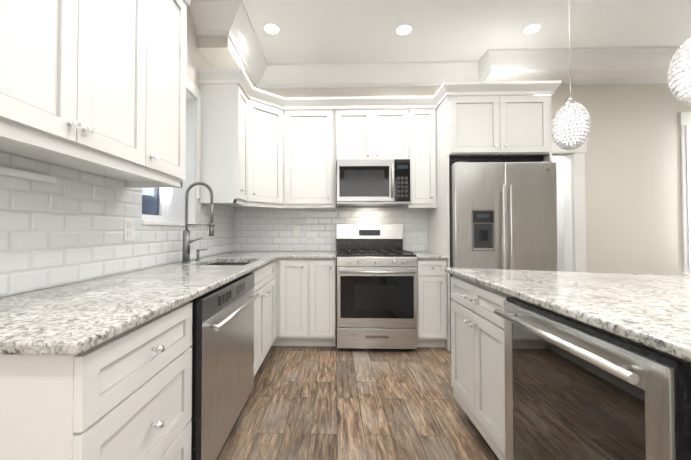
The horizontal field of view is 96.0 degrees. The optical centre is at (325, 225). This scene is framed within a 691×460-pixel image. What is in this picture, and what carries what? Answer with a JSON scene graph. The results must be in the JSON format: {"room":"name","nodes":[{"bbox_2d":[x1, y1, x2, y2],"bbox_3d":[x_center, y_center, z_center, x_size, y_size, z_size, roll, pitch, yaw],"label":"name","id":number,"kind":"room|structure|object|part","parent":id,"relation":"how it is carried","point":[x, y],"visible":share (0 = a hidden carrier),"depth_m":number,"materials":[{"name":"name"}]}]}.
{"room":"kitchen","nodes":[
{"label":"kitchen","id":0,"kind":"room"},
{"bbox_2d":[0,6,231,297],"bbox_3d":[-1.333,-0.368,0.698,0.300,3.060,6.010,0,-1,2],"label":"wall","id":1,"kind":"structure","parent":0,"point":[196,60],"depth_m":2.63,"materials":[{"name":"white paint"}]},
{"bbox_2d":[0,0,151,179],"bbox_3d":[-0.996,-0.817,1.040,0.346,1.170,0.746,0,-1,2],"label":"upper cabinet","id":2,"kind":"object","parent":1,"relation":"attached to","point":[97,87],"depth_m":1.06,"materials":[{"name":"white wood"}]},
{"bbox_3d":[-1.152,-0.197,0.983,0.025,0.028,0.645,0,-1,2],"label":"rail","id":3,"kind":"part","parent":2,"relation":"part of","materials":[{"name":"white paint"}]},
{"bbox_2d":[0,152,233,296],"bbox_3d":[-1.137,0.013,2.170,0.008,0.517,3.027,0,-1,2],"label":"wall tile","id":4,"kind":"structure","parent":1,"relation":"attached to","point":[67,227],"depth_m":1.44,"materials":[{"name":"white tile"}]},
{"bbox_2d":[124,218,134,240],"bbox_3d":[-1.141,0.021,1.802,0.007,0.130,0.090,0,-1,2],"label":"electrical outlet plate","id":5,"kind":"object","parent":4,"relation":"attached to","point":[129,229],"depth_m":1.80,"materials":[{"name":"white plastic"}]},
{"bbox_2d":[121,0,190,187],"bbox_3d":[-0.980,-0.807,1.602,0.346,1.170,0.379,0,-1,2],"label":"upper cabinet","id":6,"kind":"object","parent":1,"relation":"attached to","point":[169,17],"depth_m":1.63,"materials":[{"name":"white wood"}]},
{"bbox_2d":[142,76,200,226],"bbox_3d":[-1.277,-0.601,2.299,0.318,1.200,0.905,0,-1,2],"label":"window","id":7,"kind":"structure","parent":1,"relation":"in","point":[163,206],"depth_m":2.68,"materials":[{"name":"white paint"}]},
{"bbox_2d":[198,68,247,206],"bbox_3d":[-0.944,-0.785,2.905,0.346,1.170,0.311,0,-1,2],"label":"upper cabinet","id":8,"kind":"object","parent":1,"relation":"attached to","point":[224,105],"depth_m":2.75,"materials":[{"name":"white wood"}]},
{"bbox_2d":[197,36,255,96],"bbox_3d":[-0.978,-1.703,3.217,0.270,0.305,1.000,0,-1,2],"label":"wall","id":9,"kind":"structure","parent":0,"point":[218,52],"depth_m":2.81,"materials":[{"name":"white paint"}]},
{"bbox_2d":[218,0,269,83],"bbox_3d":[-0.765,-1.756,3.041,0.165,0.205,0.990,0,-1,2],"label":"crown molding","id":10,"kind":"structure","parent":9,"relation":"attached to","point":[230,19],"depth_m":2.88,"materials":[{"name":"white paint"}]},
{"bbox_2d":[216,333,498,459],"bbox_3d":[1.964,1.214,1.380,6.950,0.080,7.610,0,-1,2],"label":"floor","id":11,"kind":"structure","parent":0,"point":[318,403],"depth_m":1.99,"materials":[{"name":"brown wood"}]},
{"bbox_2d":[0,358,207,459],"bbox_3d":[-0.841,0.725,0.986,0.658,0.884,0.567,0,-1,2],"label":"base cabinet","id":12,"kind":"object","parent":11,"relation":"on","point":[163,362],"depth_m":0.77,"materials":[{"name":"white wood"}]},
{"bbox_3d":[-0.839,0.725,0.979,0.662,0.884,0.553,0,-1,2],"label":"drawer","id":13,"kind":"part","parent":12,"relation":"part of","materials":[{"name":"white"}]},
{"bbox_2d":[0,251,335,361],"bbox_3d":[-0.532,0.288,2.163,1.211,0.030,3.006,0,-1,2],"label":"countertop","id":14,"kind":"structure","parent":12,"relation":"on","point":[196,311],"depth_m":1.35,"materials":[{"name":"white stone"}]},
{"bbox_2d":[182,182,214,261],"bbox_3d":[-0.950,-0.025,2.340,0.244,0.602,0.105,0,-1,2],"label":"faucet","id":15,"kind":"object","parent":14,"relation":"on","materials":[{"name":"silver metal"}]},
{"bbox_2d":[195,249,207,260],"bbox_3d":[-1.004,0.232,2.505,0.096,0.095,0.040,0,-1,2],"label":"soap dispenser","id":16,"kind":"object","parent":14,"relation":"on","point":[198,250],"depth_m":2.50,"materials":[{"name":"silver metal"}]},
{"bbox_2d":[204,262,243,265],"bbox_3d":[-0.752,0.408,2.400,0.409,0.226,0.524,0,-1,2],"label":"sink","id":17,"kind":"object","parent":14,"relation":"in","point":[205,263],"depth_m":2.65,"materials":[{"name":"silver metal"}]},
{"bbox_2d":[189,273,259,459],"bbox_3d":[-0.797,0.743,1.682,0.707,0.872,0.835,0,-1,2],"label":"dishwasher","id":18,"kind":"object","parent":11,"relation":"on","point":[222,346],"depth_m":1.47,"materials":[{"name":"silver metal"}]},
{"bbox_2d":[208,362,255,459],"bbox_3d":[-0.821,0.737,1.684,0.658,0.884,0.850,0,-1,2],"label":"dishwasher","id":19,"kind":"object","parent":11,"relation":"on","point":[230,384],"depth_m":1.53,"materials":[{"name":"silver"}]},
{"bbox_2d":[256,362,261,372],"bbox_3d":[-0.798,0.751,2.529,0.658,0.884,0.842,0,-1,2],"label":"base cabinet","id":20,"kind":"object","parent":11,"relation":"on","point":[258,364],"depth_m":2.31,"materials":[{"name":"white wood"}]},
{"bbox_2d":[336,224,416,349],"bbox_3d":[0.493,0.588,3.258,0.762,1.235,0.735,0,-1,2],"label":"range","id":21,"kind":"object","parent":11,"relation":"on","point":[376,287],"visible":1,"depth_m":2.95,"materials":[{"name":"silver metal"}]},
{"bbox_2d":[416,258,447,347],"bbox_3d":[1.033,0.764,3.302,0.293,0.884,0.626,0,-1,2],"label":"base cabinet","id":22,"kind":"object","parent":11,"relation":"on","point":[431,275],"depth_m":3.00,"materials":[{"name":"white wood"}]},
{"bbox_2d":[410,251,447,257],"bbox_3d":[1.031,0.307,3.298,0.296,0.030,0.651,0,-1,2],"label":"countertop","id":23,"kind":"structure","parent":22,"relation":"on","point":[418,254],"depth_m":3.02,"materials":[{"name":"white stone"}]},
{"bbox_2d":[428,80,555,350],"bbox_3d":[1.681,-0.079,3.289,1.000,2.570,0.646,0,-1,2],"label":"tall cabinet","id":24,"kind":"object","parent":11,"relation":"on","point":[466,126],"depth_m":2.99,"materials":[{"name":"white wood"}]},
{"bbox_2d":[449,156,557,346],"bbox_3d":[1.682,0.260,3.201,0.937,1.890,0.777,0,-1,2],"label":"refrigerator","id":25,"kind":"object","parent":11,"relation":"on","point":[503,212],"visible":0.58,"depth_m":2.88,"materials":[{"name":"grey metal"}]},
{"bbox_2d":[445,271,690,459],"bbox_3d":[1.456,0.726,1.005,1.542,0.884,1.935,0,-1,2],"label":"kitchen island","id":26,"kind":"object","parent":11,"relation":"on","point":[555,365],"depth_m":0.99,"materials":[{"name":"wood"}]},
{"bbox_2d":[444,267,690,354],"bbox_3d":[1.507,0.269,1.010,1.520,0.030,2.012,0,-1,2],"label":"island countertop","id":27,"kind":"structure","parent":26,"relation":"on","point":[654,308],"depth_m":1.13,"materials":[{"name":"white stone"}]},
{"bbox_2d":[242,0,690,63],"bbox_3d":[1.964,-1.925,1.433,6.950,0.080,7.610,0,-1,2],"label":"ceiling","id":28,"kind":"structure","parent":0,"point":[337,31],"depth_m":2.90,"materials":[{"name":"white paint"}]},
{"bbox_2d":[263,23,280,34],"bbox_3d":[-0.511,-1.857,2.926,0.169,0.006,0.169,1,-1,-37],"label":"recessed light","id":29,"kind":"object","parent":28,"relation":"in","point":[275,29],"depth_m":2.92,"materials":[{"name":"white paint"}]},
{"bbox_2d":[395,24,412,35],"bbox_3d":[0.740,-1.857,2.942,0.169,0.006,0.169,0,-1,-4],"label":"recessed light","id":30,"kind":"object","parent":28,"relation":"in","point":[404,29],"depth_m":2.93,"materials":[{"name":"white paint"}]},
{"bbox_2d":[521,23,542,34],"bbox_3d":[1.940,-1.857,2.928,0.169,0.006,0.169,1,-1,-37],"label":"recessed light","id":31,"kind":"object","parent":28,"relation":"in","point":[532,28],"depth_m":2.92,"materials":[{"name":"white paint"}]},
{"bbox_2d":[551,9,590,149],"bbox_3d":[1.637,-1.190,2.085,0.210,1.366,0.209,0,-1,2],"label":"pendant light","id":32,"kind":"object","parent":28,"relation":"hanging from","point":[571,122],"visible":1,"depth_m":2.02,"materials":[{"name":"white glass"}]},
{"bbox_2d":[668,37,690,104],"bbox_3d":[1.626,-1.202,1.345,0.210,1.366,0.209,0,-1,2],"label":"pendant light","id":33,"kind":"object","parent":28,"relation":"hanging from","point":[679,76],"visible":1,"depth_m":1.35,"materials":[{"name":"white glass"}]},
{"bbox_2d":[247,84,690,274],"bbox_3d":[2.051,-0.318,3.670,6.900,3.060,0.120,0,-1,2],"label":"wall","id":34,"kind":"structure","parent":0,"point":[633,199],"depth_m":3.57,"materials":[{"name":"white paint"}]},
{"bbox_2d":[248,84,283,203],"bbox_3d":[-0.621,-0.803,3.200,0.308,1.125,0.307,0,-1,2],"label":"upper cabinet","id":35,"kind":"object","parent":34,"relation":"attached to","point":[265,122],"depth_m":3.19,"materials":[{"name":"white wood"}]},
{"bbox_2d":[248,204,283,207],"bbox_3d":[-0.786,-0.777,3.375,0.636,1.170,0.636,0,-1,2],"label":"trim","id":36,"kind":"structure","parent":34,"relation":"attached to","point":[249,205],"depth_m":3.24,"materials":[{"name":"white wood"}]},
{"bbox_3d":[0.529,-1.329,2.124,3.336,0.110,3.081,0,-1,2],"label":"crown","id":37,"kind":"part","parent":36,"relation":"part of","materials":[{"name":"white"}]},
{"bbox_2d":[284,97,335,207],"bbox_3d":[-0.177,-0.775,3.503,0.573,1.170,0.346,0,-1,2],"label":"upper cabinet","id":38,"kind":"object","parent":34,"relation":"attached to","point":[309,135],"depth_m":3.34,"materials":[{"name":"white wood"}]},
{"bbox_2d":[234,207,427,250],"bbox_3d":[0.044,0.066,3.655,2.288,0.573,0.008,0,-1,2],"label":"wall tile","id":39,"kind":"structure","parent":34,"relation":"attached to","point":[263,229],"depth_m":3.66,"materials":[{"name":"white tile"}]},
{"bbox_2d":[293,226,299,234],"bbox_3d":[-0.347,0.054,3.659,0.075,0.115,0.005,0,-1,2],"label":"electrical outlet plate","id":40,"kind":"object","parent":39,"relation":"attached to","point":[296,229],"depth_m":3.66,"materials":[{"name":"white plastic"}]},
{"bbox_2d":[254,61,478,88],"bbox_3d":[0.483,-1.746,3.595,2.629,0.205,0.165,0,-1,2],"label":"ceiling soffit","id":41,"kind":"structure","parent":34,"relation":"attached to","point":[371,74],"depth_m":3.58,"materials":[{"name":"white paint"}]},
{"bbox_2d":[336,96,411,159],"bbox_3d":[0.498,-1.027,3.488,0.770,0.668,0.346,0,-1,2],"label":"upper cabinet","id":42,"kind":"object","parent":34,"relation":"attached to","point":[379,131],"depth_m":3.32,"materials":[{"name":"white wood"}]},
{"bbox_2d":[336,159,409,206],"bbox_3d":[0.497,-0.458,3.415,0.762,0.463,0.469,0,-1,2],"label":"over-the-range microwave","id":43,"kind":"object","parent":42,"relation":"attached to","point":[373,183],"visible":1,"depth_m":3.23,"materials":[{"name":"silver metal"}]},
{"bbox_2d":[403,96,435,211],"bbox_3d":[1.035,-0.776,3.469,0.296,1.170,0.346,0,-1,2],"label":"upper cabinet","id":44,"kind":"object","parent":34,"relation":"attached to","point":[423,162],"depth_m":3.30,"materials":[{"name":"white wood"}]},
{"bbox_2d":[552,138,588,271],"bbox_3d":[2.403,0.104,3.632,1.225,2.215,0.162,0,-1,2],"label":"door frame","id":45,"kind":"structure","parent":34,"relation":"attached to","point":[574,207],"depth_m":3.57,"materials":[{"name":"white paint"}]},
{"bbox_2d":[678,112,690,275],"bbox_3d":[4.673,-0.310,3.501,1.290,1.980,0.069,0,-1,2],"label":"window","id":46,"kind":"structure","parent":34,"relation":"in","point":[684,121],"depth_m":3.53,"materials":[{"name":"white paint"}]},
{"bbox_2d":[552,156,564,270],"bbox_3d":[3.672,-0.306,4.375,0.100,3.060,1.380,0,-1,2],"label":"wall","id":47,"kind":"structure","parent":0,"point":[558,160],"depth_m":4.79,"materials":[{"name":"white paint"}]},
{"bbox_2d":[478,46,679,84],"bbox_3d":[3.551,-1.749,3.399,3.685,0.207,0.385,0,-1,2],"label":"soffit","id":48,"kind":"structure","parent":0,"point":[624,65],"depth_m":3.29,"materials":[{"name":"white paint"}]}
]}

